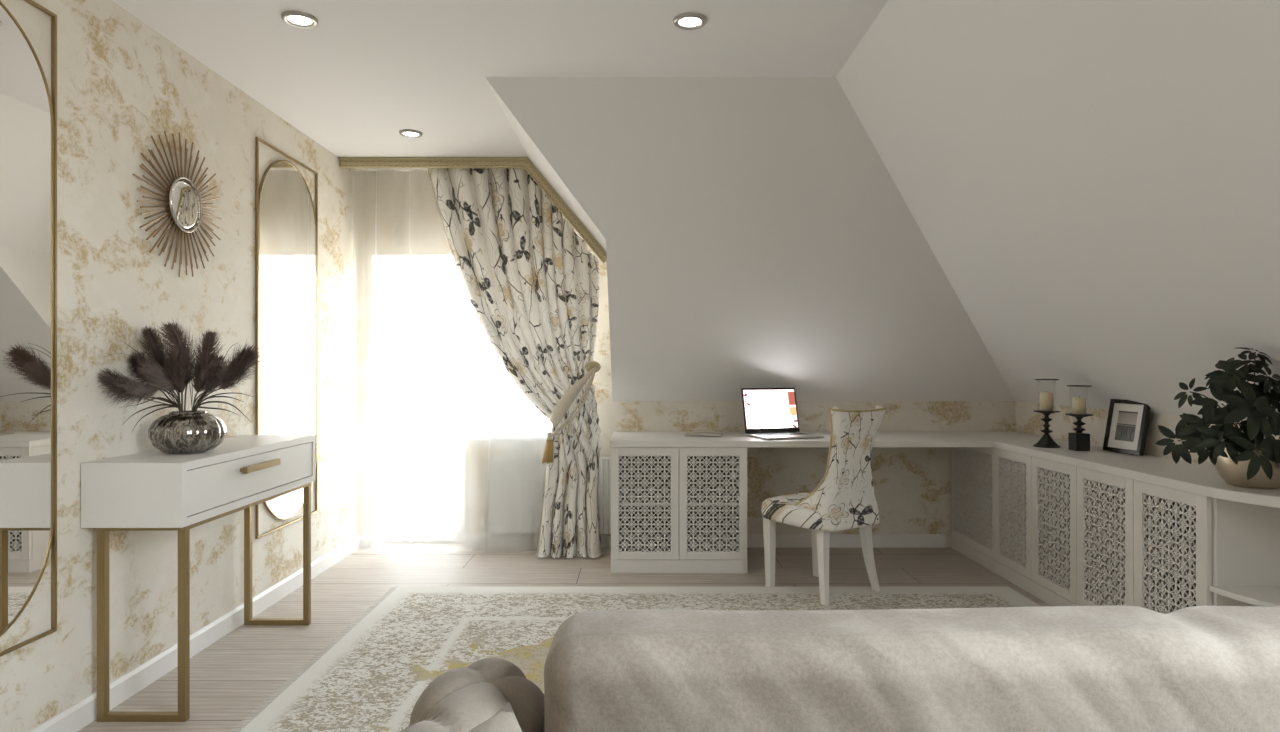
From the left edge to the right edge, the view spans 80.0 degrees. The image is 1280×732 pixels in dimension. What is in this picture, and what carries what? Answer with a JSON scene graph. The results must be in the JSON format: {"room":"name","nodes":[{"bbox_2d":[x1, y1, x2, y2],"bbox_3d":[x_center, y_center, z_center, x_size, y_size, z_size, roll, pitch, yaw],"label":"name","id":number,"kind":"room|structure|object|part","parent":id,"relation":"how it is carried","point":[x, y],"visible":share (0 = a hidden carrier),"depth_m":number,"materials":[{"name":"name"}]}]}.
{"room":"attic bedroom","nodes":[
{"label":"attic bedroom","id":0,"kind":"room"},
{"bbox_2d":[0,0,358,731],"bbox_3d":[-1.915,-0.045,1.150,0.100,2.490,8.300,0,0,0],"label":"wall","id":1,"kind":"structure","parent":0,"point":[121,83],"depth_m":2.87,"materials":[{"name":"paper"}]},
{"bbox_2d":[0,0,56,656],"bbox_3d":[-1.857,-0.137,2.079,0.012,1.957,0.690,0,0,0],"label":"wall mirror","id":2,"kind":"object","parent":1,"relation":"attached to","point":[28,111],"visible":1,"depth_m":2.30,"materials":[{"name":"gold metal"}]},
{"bbox_2d":[133,131,221,276],"bbox_3d":[-1.846,-0.646,3.074,0.034,0.581,0.584,0,0,0],"label":"sunburst mirror","id":3,"kind":"object","parent":1,"relation":"attached to","point":[183,203],"visible":1,"depth_m":3.05,"materials":[{"name":"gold metal"}]},
{"bbox_3d":[-1.853,-0.650,3.082,0.020,0.180,0.180,0,0,0],"label":"backing plate","id":4,"kind":"part","parent":3,"relation":"part of","materials":[{"name":"silver metal"}]},
{"bbox_2d":[171,179,199,230],"bbox_3d":[-1.833,-0.650,3.082,0.008,0.212,0.212,0,0,0],"label":"mirror glass","id":5,"kind":"object","parent":3,"relation":"attached to","point":[185,196],"depth_m":3.07,"materials":[{"name":"silver metal"}]},
{"bbox_2d":[29,534,360,731],"bbox_3d":[-1.856,1.157,1.030,0.018,0.085,8.060,0,0,0],"label":"baseboard","id":6,"kind":"structure","parent":1,"relation":"attached to","point":[82,713],"depth_m":3.03,"materials":[{"name":"white wood"}]},
{"bbox_2d":[256,137,317,538],"bbox_3d":[-1.857,-0.136,4.041,0.012,1.948,0.690,0,0,0],"label":"wall mirror","id":7,"kind":"object","parent":1,"relation":"attached to","point":[286,216],"visible":0.88,"depth_m":4.00,"materials":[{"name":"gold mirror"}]},
{"bbox_2d":[112,0,887,170],"bbox_3d":[-0.545,-1.330,1.150,2.840,0.080,8.300,0,0,0],"label":"ceiling","id":8,"kind":"structure","parent":0,"point":[369,71],"depth_m":3.12,"materials":[{"name":"paint"}]},
{"bbox_2d":[281,10,317,27],"bbox_3d":[-1.262,-1.284,2.830,0.126,0.013,0.126,0,0,0],"label":"recessed light","id":9,"kind":"object","parent":8,"relation":"in","point":[300,19],"visible":1,"depth_m":2.82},
{"bbox_2d":[287,16,311,24],"bbox_3d":[-1.262,-1.286,2.830,0.084,0.002,0.084,0,0,0],"label":"diffuser","id":10,"kind":"object","parent":9,"relation":"attached to","point":[291,20],"depth_m":2.84,"materials":[{"name":"white plastic"}]},
{"bbox_2d":[399,129,422,137],"bbox_3d":[-1.267,-1.284,4.220,0.126,0.013,0.126,0,0,0],"label":"recessed light","id":11,"kind":"object","parent":8,"relation":"in","point":[409,133],"visible":1,"depth_m":4.21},
{"bbox_2d":[403,132,418,135],"bbox_3d":[-1.267,-1.286,4.220,0.084,0.002,0.084,0,0,0],"label":"diffuser","id":12,"kind":"object","parent":11,"relation":"attached to","point":[404,133],"depth_m":4.22,"materials":[{"name":"white plastic"}]},
{"bbox_2d":[339,158,606,262],"bbox_3d":[-1.024,-0.964,4.776,1.674,0.646,0.128,0,0,0],"label":"curtain rod","id":13,"kind":"object","parent":8,"relation":"attached to","point":[525,163],"visible":0.99,"depth_m":4.73,"materials":[{"name":"gold metal"}]},
{"bbox_2d":[427,168,603,557],"bbox_3d":[-0.790,-0.041,4.788,1.128,2.468,0.143,0,0,0],"label":"floral curtain","id":14,"kind":"object","parent":13,"relation":"hanging from","point":[531,283],"visible":0.93,"depth_m":4.79,"materials":[{"name":"fabric"}]},
{"bbox_2d":[673,12,706,29],"bbox_3d":[0.186,-1.284,2.845,0.126,0.013,0.126,0,0,0],"label":"recessed light","id":15,"kind":"object","parent":8,"relation":"in","point":[688,20],"visible":1,"depth_m":2.84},
{"bbox_2d":[679,18,700,25],"bbox_3d":[0.186,-1.286,2.845,0.084,0.002,0.084,0,0,0],"label":"diffuser","id":16,"kind":"object","parent":15,"relation":"attached to","point":[682,21],"depth_m":2.85,"materials":[{"name":"white plastic"}]},
{"bbox_2d":[486,79,605,250],"bbox_3d":[-0.405,-1.007,4.234,0.574,0.668,1.652,0,0,0],"label":"ceiling","id":17,"kind":"structure","parent":0,"point":[535,156],"depth_m":4.14,"materials":[{"name":"paint"}]},
{"bbox_2d":[77,542,1049,731],"bbox_3d":[0.312,1.260,1.100,4.555,0.120,8.400,0,0,0],"label":"floor","id":18,"kind":"structure","parent":0,"point":[231,677],"depth_m":4.19,"materials":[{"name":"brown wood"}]},
{"bbox_2d":[81,435,315,721],"bbox_3d":[-1.678,0.761,3.063,0.366,0.877,1.046,0,0,0],"label":"console table","id":19,"kind":"object","parent":18,"relation":"on","point":[155,490],"visible":1,"depth_m":2.59,"materials":[{"name":"white paint"}]},
{"bbox_3d":[-1.683,0.870,2.585,0.299,0.661,0.026,0,0,0],"label":"leg","id":20,"kind":"part","parent":19,"relation":"part of","materials":[{"name":"gold metal"}]},
{"bbox_2d":[148,410,226,453],"bbox_3d":[-1.688,0.246,2.850,0.251,0.154,0.251,0,0,0],"label":"glass vase","id":21,"kind":"object","parent":19,"relation":"on","point":[176,432],"visible":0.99,"depth_m":2.76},
{"bbox_2d":[96,318,264,430],"bbox_3d":[-1.616,0.052,2.781,0.487,0.483,0.380,0,0,0],"label":"bouquet","id":22,"kind":"object","parent":21,"relation":"in","point":[171,370],"visible":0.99,"depth_m":2.79,"materials":[{"name":"black plant"}]},
{"bbox_3d":[-1.768,0.144,2.745,0.138,0.119,0.207,0,0,0],"label":"blade","id":23,"kind":"part","parent":22,"relation":"part of","materials":[{"name":"black plant"}]},
{"bbox_3d":[-1.811,0.159,2.781,0.106,0.088,0.242,0,0,34],"label":"blade","id":24,"kind":"part","parent":22,"relation":"part of","materials":[{"name":"black plant"}]},
{"bbox_3d":[-1.797,0.176,2.804,0.082,0.067,0.202,0,0,42],"label":"blade","id":25,"kind":"part","parent":22,"relation":"part of","materials":[{"name":"black plant"}]},
{"bbox_3d":[-1.802,0.160,2.794,0.090,0.086,0.217,0,0,39],"label":"blade","id":26,"kind":"part","parent":22,"relation":"part of","materials":[{"name":"black plant"}]},
{"bbox_3d":[-1.785,0.195,2.825,0.170,0.092,0.060,0,0,-37],"label":"blade","id":27,"kind":"part","parent":22,"relation":"part of","materials":[{"name":"black plant"}]},
{"bbox_3d":[-1.732,0.186,2.825,0.080,0.215,0.049,0,0,0],"label":"stem","id":28,"kind":"part","parent":22,"relation":"part of","materials":[{"name":"plant"}]},
{"bbox_3d":[-1.696,0.187,2.826,0.005,0.213,0.040,0,0,19],"label":"stem","id":29,"kind":"part","parent":22,"relation":"part of","materials":[{"name":"plant"}]},
{"bbox_3d":[-1.691,0.195,2.825,0.005,0.197,0.020,0,0,6],"label":"stem","id":30,"kind":"part","parent":22,"relation":"part of","materials":[{"name":"plant"}]},
{"bbox_3d":[-1.687,0.180,2.834,0.005,0.227,0.021,0,0,-5],"label":"stem","id":31,"kind":"part","parent":22,"relation":"part of","materials":[{"name":"plant"}]},
{"bbox_3d":[-1.647,0.194,2.832,0.108,0.200,0.005,0,0,24],"label":"stem","id":32,"kind":"part","parent":22,"relation":"part of","materials":[{"name":"plant"}]},
{"bbox_3d":[-1.615,0.186,2.837,0.135,0.214,0.028,0,0,0],"label":"stem","id":33,"kind":"part","parent":22,"relation":"part of","materials":[{"name":"black plant"}]},
{"bbox_3d":[-1.574,0.177,2.829,0.210,0.053,0.005,0,0,11],"label":"blade","id":34,"kind":"part","parent":22,"relation":"part of","materials":[{"name":"black plant"}]},
{"bbox_3d":[-1.561,0.157,2.818,0.240,0.093,0.005,0,0,15],"label":"blade","id":35,"kind":"part","parent":22,"relation":"part of","materials":[{"name":"black plant"}]},
{"bbox_3d":[-1.535,0.150,2.803,0.299,0.106,0.006,0,0,18],"label":"blade","id":36,"kind":"part","parent":22,"relation":"part of","materials":[{"name":"black plant"}]},
{"bbox_3d":[-1.559,0.171,2.841,0.237,0.082,0.003,0,0,4],"label":"blade","id":37,"kind":"part","parent":22,"relation":"part of","materials":[{"name":"black plant"}]},
{"bbox_3d":[-1.683,0.547,3.064,0.299,0.016,0.932,0,0,0],"label":"rail","id":38,"kind":"part","parent":19,"relation":"part of","materials":[{"name":"white wood"}]},
{"bbox_3d":[-1.675,0.431,3.063,0.293,0.154,0.984,0,0,0],"label":"drawer","id":39,"kind":"part","parent":19,"relation":"part of","materials":[{"name":"white paint"}]},
{"bbox_3d":[-1.512,0.398,3.040,0.034,0.025,0.270,0,0,0],"label":"handle","id":40,"kind":"part","parent":19,"relation":"part of","materials":[{"name":"gold metal"}]},
{"bbox_3d":[-1.683,0.870,3.543,0.299,0.661,0.026,0,0,0],"label":"leg","id":41,"kind":"part","parent":19,"relation":"part of","materials":[{"name":"gold metal"}]},
{"bbox_2d":[229,586,1041,731],"bbox_3d":[0.322,1.196,2.663,3.335,0.008,2.925,0,0,0],"label":"area rug","id":42,"kind":"object","parent":18,"relation":"on","point":[373,678],"visible":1,"depth_m":3.49,"materials":[{"name":"fabric"}]},
{"bbox_2d":[401,606,1279,731],"bbox_3d":[0.779,0.790,0.873,2.341,0.801,1.125,0,0,0],"label":"bed","id":43,"kind":"object","parent":42,"relation":"on","point":[1044,668],"visible":0.98,"depth_m":1.09,"materials":[{"name":"fabric"}]},
{"bbox_3d":[-0.265,0.823,1.152,0.253,0.654,0.509,0,0,0],"label":"armrest","id":44,"kind":"part","parent":43,"relation":"part of","materials":[{"name":"beige fabric"}]},
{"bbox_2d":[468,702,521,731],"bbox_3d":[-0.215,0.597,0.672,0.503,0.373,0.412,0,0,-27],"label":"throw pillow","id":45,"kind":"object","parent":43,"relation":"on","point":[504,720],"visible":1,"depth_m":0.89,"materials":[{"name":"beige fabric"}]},
{"bbox_2d":[611,447,746,572],"bbox_3d":[0.227,0.836,4.729,0.793,0.728,0.613,0,0,0],"label":"base cabinet","id":46,"kind":"object","parent":18,"relation":"on","point":[674,509],"visible":1,"depth_m":4.43,"materials":[{"name":"white paint"}]},
{"bbox_2d":[619,487,670,505],"bbox_3d":[0.033,0.807,4.739,0.369,0.018,0.572,0,0,0],"label":"shelf","id":47,"kind":"object","parent":46,"relation":"attached to","point":[620,492],"depth_m":4.63,"materials":[{"name":"white paint"}]},
{"bbox_3d":[0.028,0.798,4.433,0.394,0.650,0.019,0,0,0],"label":"door","id":48,"kind":"part","parent":46,"relation":"part of","materials":[{"name":"white paint"}]},
{"bbox_3d":[0.227,0.790,5.031,0.757,0.634,0.010,0,0,0],"label":"panel","id":49,"kind":"part","parent":46,"relation":"part of","materials":[{"name":"white wood"}]},
{"bbox_2d":[687,487,738,505],"bbox_3d":[0.420,0.807,4.739,0.369,0.018,0.572,0,0,0],"label":"shelf","id":50,"kind":"object","parent":46,"relation":"attached to","point":[697,492],"depth_m":4.63,"materials":[{"name":"white paint"}]},
{"bbox_3d":[0.425,0.798,4.433,0.394,0.650,0.019,0,0,0],"label":"door","id":51,"kind":"part","parent":46,"relation":"part of","materials":[{"name":"white paint"}]},
{"bbox_2d":[761,405,886,604],"bbox_3d":[0.982,0.701,4.087,0.500,0.998,0.563,0,0,-35],"label":"upholstered chair","id":52,"kind":"object","parent":18,"relation":"on","point":[844,499],"visible":1,"depth_m":3.89,"materials":[{"name":"fabric"}]},
{"bbox_3d":[0.704,1.008,4.151,0.052,0.385,0.052,0,0,-35],"label":"leg","id":53,"kind":"part","parent":52,"relation":"part of","materials":[{"name":"white paint"}]},
{"bbox_3d":[0.960,0.767,4.117,0.500,0.122,0.490,0,0,-35],"label":"seat","id":54,"kind":"part","parent":52,"relation":"part of","materials":[{"name":"fabric"}]},
{"bbox_3d":[1.015,1.008,4.370,0.052,0.385,0.052,0,0,-35],"label":"leg","id":55,"kind":"part","parent":52,"relation":"part of","materials":[{"name":"white paint"}]},
{"bbox_3d":[0.928,0.998,3.854,0.078,0.386,0.085,0,0,-35],"label":"leg","id":56,"kind":"part","parent":52,"relation":"part of","materials":[{"name":"white paint"}]},
{"bbox_3d":[1.041,0.515,4.003,0.428,0.626,0.345,0,0,-35],"label":"backrest","id":57,"kind":"part","parent":52,"relation":"part of","materials":[{"name":"fabric"}]},
{"bbox_3d":[1.219,0.998,4.059,0.078,0.386,0.085,0,0,-35],"label":"leg","id":58,"kind":"part","parent":52,"relation":"part of","materials":[{"name":"white paint"}]},
{"bbox_2d":[951,447,993,571],"bbox_3d":[2.271,0.836,4.733,0.431,0.728,0.606,0,0,0],"label":"base cabinet","id":59,"kind":"object","parent":18,"relation":"on","point":[972,468],"visible":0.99,"depth_m":4.71,"materials":[{"name":"white paint"}]},
{"bbox_2d":[609,432,1279,507],"bbox_3d":[1.154,0.453,3.697,2.664,0.037,2.720,0,0,0],"label":"countertop","id":60,"kind":"structure","parent":59,"relation":"on","point":[1201,479],"depth_m":4.13,"materials":[{"name":"white paint"}]},
{"bbox_2d":[684,432,722,436],"bbox_3d":[0.400,0.427,4.780,0.230,0.012,0.200,0,0,8],"label":"magazine","id":61,"kind":"object","parent":60,"relation":"on","point":[689,433],"visible":1,"depth_m":4.75,"materials":[{"name":"paper"}]},
{"bbox_2d":[741,388,823,439],"bbox_3d":[0.870,0.286,4.682,0.385,0.295,0.339,0,0,-20],"label":"laptop","id":62,"kind":"object","parent":60,"relation":"on","point":[769,413],"visible":1,"depth_m":4.79,"materials":[{"name":"metal"}]},
{"bbox_3d":[0.823,0.278,4.810,0.385,0.279,0.065,0,0,-20],"label":"lid","id":63,"kind":"part","parent":62,"relation":"part of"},
{"bbox_2d":[1033,379,1059,447],"bbox_3d":[2.185,0.252,4.100,0.132,0.364,0.132,0,0,0],"label":"candle holder","id":64,"kind":"object","parent":60,"relation":"on","point":[1046,441],"visible":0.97,"depth_m":4.08,"materials":[{"name":"metal"}]},
{"bbox_2d":[1040,392,1052,410],"bbox_3d":[2.185,0.188,4.100,0.064,0.105,0.064,0,0,0],"label":"pillar candle","id":65,"kind":"object","parent":64,"relation":"on","point":[1046,398],"visible":1,"depth_m":4.07,"materials":[{"name":"beige wax"}]},
{"bbox_2d":[1065,385,1092,450],"bbox_3d":[2.262,0.267,3.930,0.125,0.334,0.125,0,0,0],"label":"candle holder","id":66,"kind":"object","parent":60,"relation":"on","point":[1078,441],"visible":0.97,"depth_m":3.90,"materials":[{"name":"metal"}]},
{"bbox_2d":[1072,396,1085,413],"bbox_3d":[2.262,0.201,3.930,0.062,0.092,0.062,0,0,0],"label":"pillar candle","id":67,"kind":"object","parent":66,"relation":"on","point":[1078,403],"visible":1,"depth_m":3.90,"materials":[{"name":"beige wax"}]},
{"bbox_2d":[1103,399,1150,455],"bbox_3d":[2.412,0.300,3.784,0.069,0.265,0.236,0,0,-9],"label":"picture frame","id":68,"kind":"object","parent":60,"relation":"on","point":[1127,420],"visible":0.96,"depth_m":3.78,"materials":[{"name":"black wood"}]},
{"bbox_2d":[1108,403,1143,450],"bbox_3d":[2.410,0.300,3.784,0.039,0.224,0.198,0,0,-9],"label":"print","id":69,"kind":"object","parent":68,"relation":"attached to","point":[1125,420],"depth_m":3.78},
{"bbox_2d":[1155,347,1279,488],"bbox_3d":[2.147,0.184,2.708,0.540,0.499,0.366,0,0,0],"label":"potted plant","id":70,"kind":"object","parent":60,"relation":"on","point":[1248,459],"visible":1,"depth_m":2.64,"materials":[{"name":"green plant"}]},
{"bbox_3d":[2.144,0.128,2.691,0.434,0.354,0.267,0,0,-11],"label":"stem","id":71,"kind":"part","parent":70,"relation":"part of","materials":[{"name":"green plant"}]},
{"bbox_2d":[1214,439,1279,488],"bbox_3d":[2.215,0.354,2.755,0.236,0.160,0.236,0,0,0],"label":"bowl","id":72,"kind":"object","parent":60,"relation":"on","point":[1233,474],"depth_m":2.69,"materials":[{"name":"beige ceramic"}]},
{"bbox_2d":[994,448,1076,605],"bbox_3d":[2.271,0.836,4.011,0.431,0.728,0.838,0,0,0],"label":"base cabinet","id":73,"kind":"object","parent":18,"relation":"on","point":[1035,499],"visible":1,"depth_m":3.97,"materials":[{"name":"white paint"}]},
{"bbox_3d":[2.064,0.798,4.218,0.019,0.650,0.422,0,0,0],"label":"door","id":74,"kind":"part","parent":73,"relation":"part of","materials":[{"name":"white paint"}]},
{"bbox_3d":[2.064,0.798,3.799,0.019,0.650,0.410,0,0,0],"label":"door","id":75,"kind":"part","parent":73,"relation":"part of","materials":[{"name":"white paint"}]},
{"bbox_2d":[1077,467,1212,613],"bbox_3d":[2.271,0.836,3.179,0.431,0.728,0.827,0,0,0],"label":"base cabinet","id":76,"kind":"object","parent":18,"relation":"on","point":[1140,544],"visible":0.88,"depth_m":3.17,"materials":[{"name":"white paint"}]},
{"bbox_3d":[2.064,0.798,3.385,0.019,0.650,0.412,0,0,0],"label":"door","id":77,"kind":"part","parent":76,"relation":"part of","materials":[{"name":"white paint"}]},
{"bbox_3d":[2.064,0.798,2.972,0.019,0.650,0.410,0,0,0],"label":"door","id":78,"kind":"part","parent":76,"relation":"part of","materials":[{"name":"white paint"}]},
{"bbox_3d":[2.481,0.790,3.179,0.010,0.634,0.791,0,0,0],"label":"panel","id":79,"kind":"part","parent":76,"relation":"part of","materials":[{"name":"white wood"}]},
{"bbox_2d":[1209,498,1279,606],"bbox_3d":[2.273,0.836,2.550,0.425,0.728,0.425,0,0,0],"label":"shelf unit","id":80,"kind":"object","parent":18,"relation":"on","point":[1246,537],"visible":0.48,"depth_m":2.75,"materials":[{"name":"white paint"}]},
{"bbox_3d":[2.273,0.804,2.550,0.425,0.021,0.425,0,0,0],"label":"shelf","id":81,"kind":"part","parent":80,"relation":"part of","materials":[{"name":"white paint"}]},
{"bbox_2d":[606,245,612,399],"bbox_3d":[-0.181,-0.221,4.569,0.002,0.905,0.982,0,0,0],"label":"wall","id":82,"kind":"structure","parent":0,"point":[606,245],"depth_m":4.52,"materials":[{"name":"paint"}]},
{"bbox_2d":[359,171,1014,546],"bbox_3d":[0.312,-0.045,5.180,4.355,2.490,0.240,0,0,0],"label":"wall","id":83,"kind":"structure","parent":0,"point":[399,213],"depth_m":5.06,"materials":[{"name":"paper"}]},
{"bbox_2d":[371,254,465,546],"bbox_3d":[-1.072,0.228,5.178,1.424,1.945,0.244,0,0,0],"label":"trim","id":84,"kind":"structure","parent":83,"relation":"attached to","point":[375,258],"depth_m":5.11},
{"bbox_2d":[380,258,469,541],"bbox_3d":[-1.464,0.234,5.225,0.617,1.933,0.070,0,0,0],"label":"door","id":85,"kind":"structure","parent":83,"relation":"in","point":[389,534],"depth_m":5.19,"materials":[{"name":"white plastic"}]},
{"bbox_2d":[464,301,551,439],"bbox_3d":[-0.765,-0.122,5.135,0.787,1.221,0.250,0,0,0],"label":"window","id":86,"kind":"structure","parent":83,"relation":"in","point":[478,431],"depth_m":5.19,"materials":[{"name":"white plastic"}]},
{"bbox_3d":[-0.765,0.476,5.100,0.787,0.024,0.180,0,0,0],"label":"sill","id":87,"kind":"part","parent":86,"relation":"part of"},
{"bbox_2d":[482,456,610,548],"bbox_3d":[-0.611,0.898,5.016,0.852,0.604,0.087,0,0,0],"label":"panel radiator","id":88,"kind":"object","parent":83,"relation":"attached to","point":[516,484],"visible":0.61,"depth_m":4.98,"materials":[{"name":"metal"}]},
{"bbox_2d":[585,361,600,372],"bbox_3d":[-0.292,0.006,4.895,0.096,0.075,0.330,0,0,0],"label":"hook","id":89,"kind":"object","parent":83,"relation":"attached to","point":[591,364],"visible":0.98,"depth_m":4.74,"materials":[{"name":"gold metal"}]},
{"bbox_2d":[542,367,596,463],"bbox_3d":[-0.432,0.296,4.688,0.333,0.591,0.126,0,0,0],"label":"tieback","id":90,"kind":"object","parent":89,"relation":"hanging from","point":[569,396],"visible":1,"depth_m":4.68,"materials":[{"name":"beige fabric"}]},
{"bbox_3d":[-0.414,0.230,4.690,0.281,0.416,0.088,0,0,0],"label":"cord","id":91,"kind":"part","parent":90,"relation":"part of","materials":[{"name":"beige fabric"}]},
{"bbox_3d":[-0.414,0.231,4.688,0.288,0.420,0.084,0,0,0],"label":"cord","id":92,"kind":"part","parent":90,"relation":"part of","materials":[{"name":"beige fabric"}]},
{"bbox_2d":[360,530,945,547],"bbox_3d":[0.086,1.157,5.116,3.867,0.085,0.148,0,0,0],"label":"baseboard","id":93,"kind":"structure","parent":83,"relation":"attached to","point":[366,540],"depth_m":5.04,"materials":[{"name":"white wood"}]},
{"bbox_2d":[485,0,1279,421],"bbox_3d":[0.927,-0.558,1.057,3.237,1.580,8.114,0,0,0],"label":"ceiling","id":94,"kind":"structure","parent":0,"point":[1095,184],"depth_m":3.48,"materials":[{"name":"paint"}]},
{"bbox_2d":[1015,401,1279,465],"bbox_3d":[2.540,0.716,1.150,0.100,0.968,8.300,0,0,0],"label":"wall","id":95,"kind":"structure","parent":0,"point":[1027,421],"depth_m":4.23,"materials":[{"name":"paper"}]}
]}

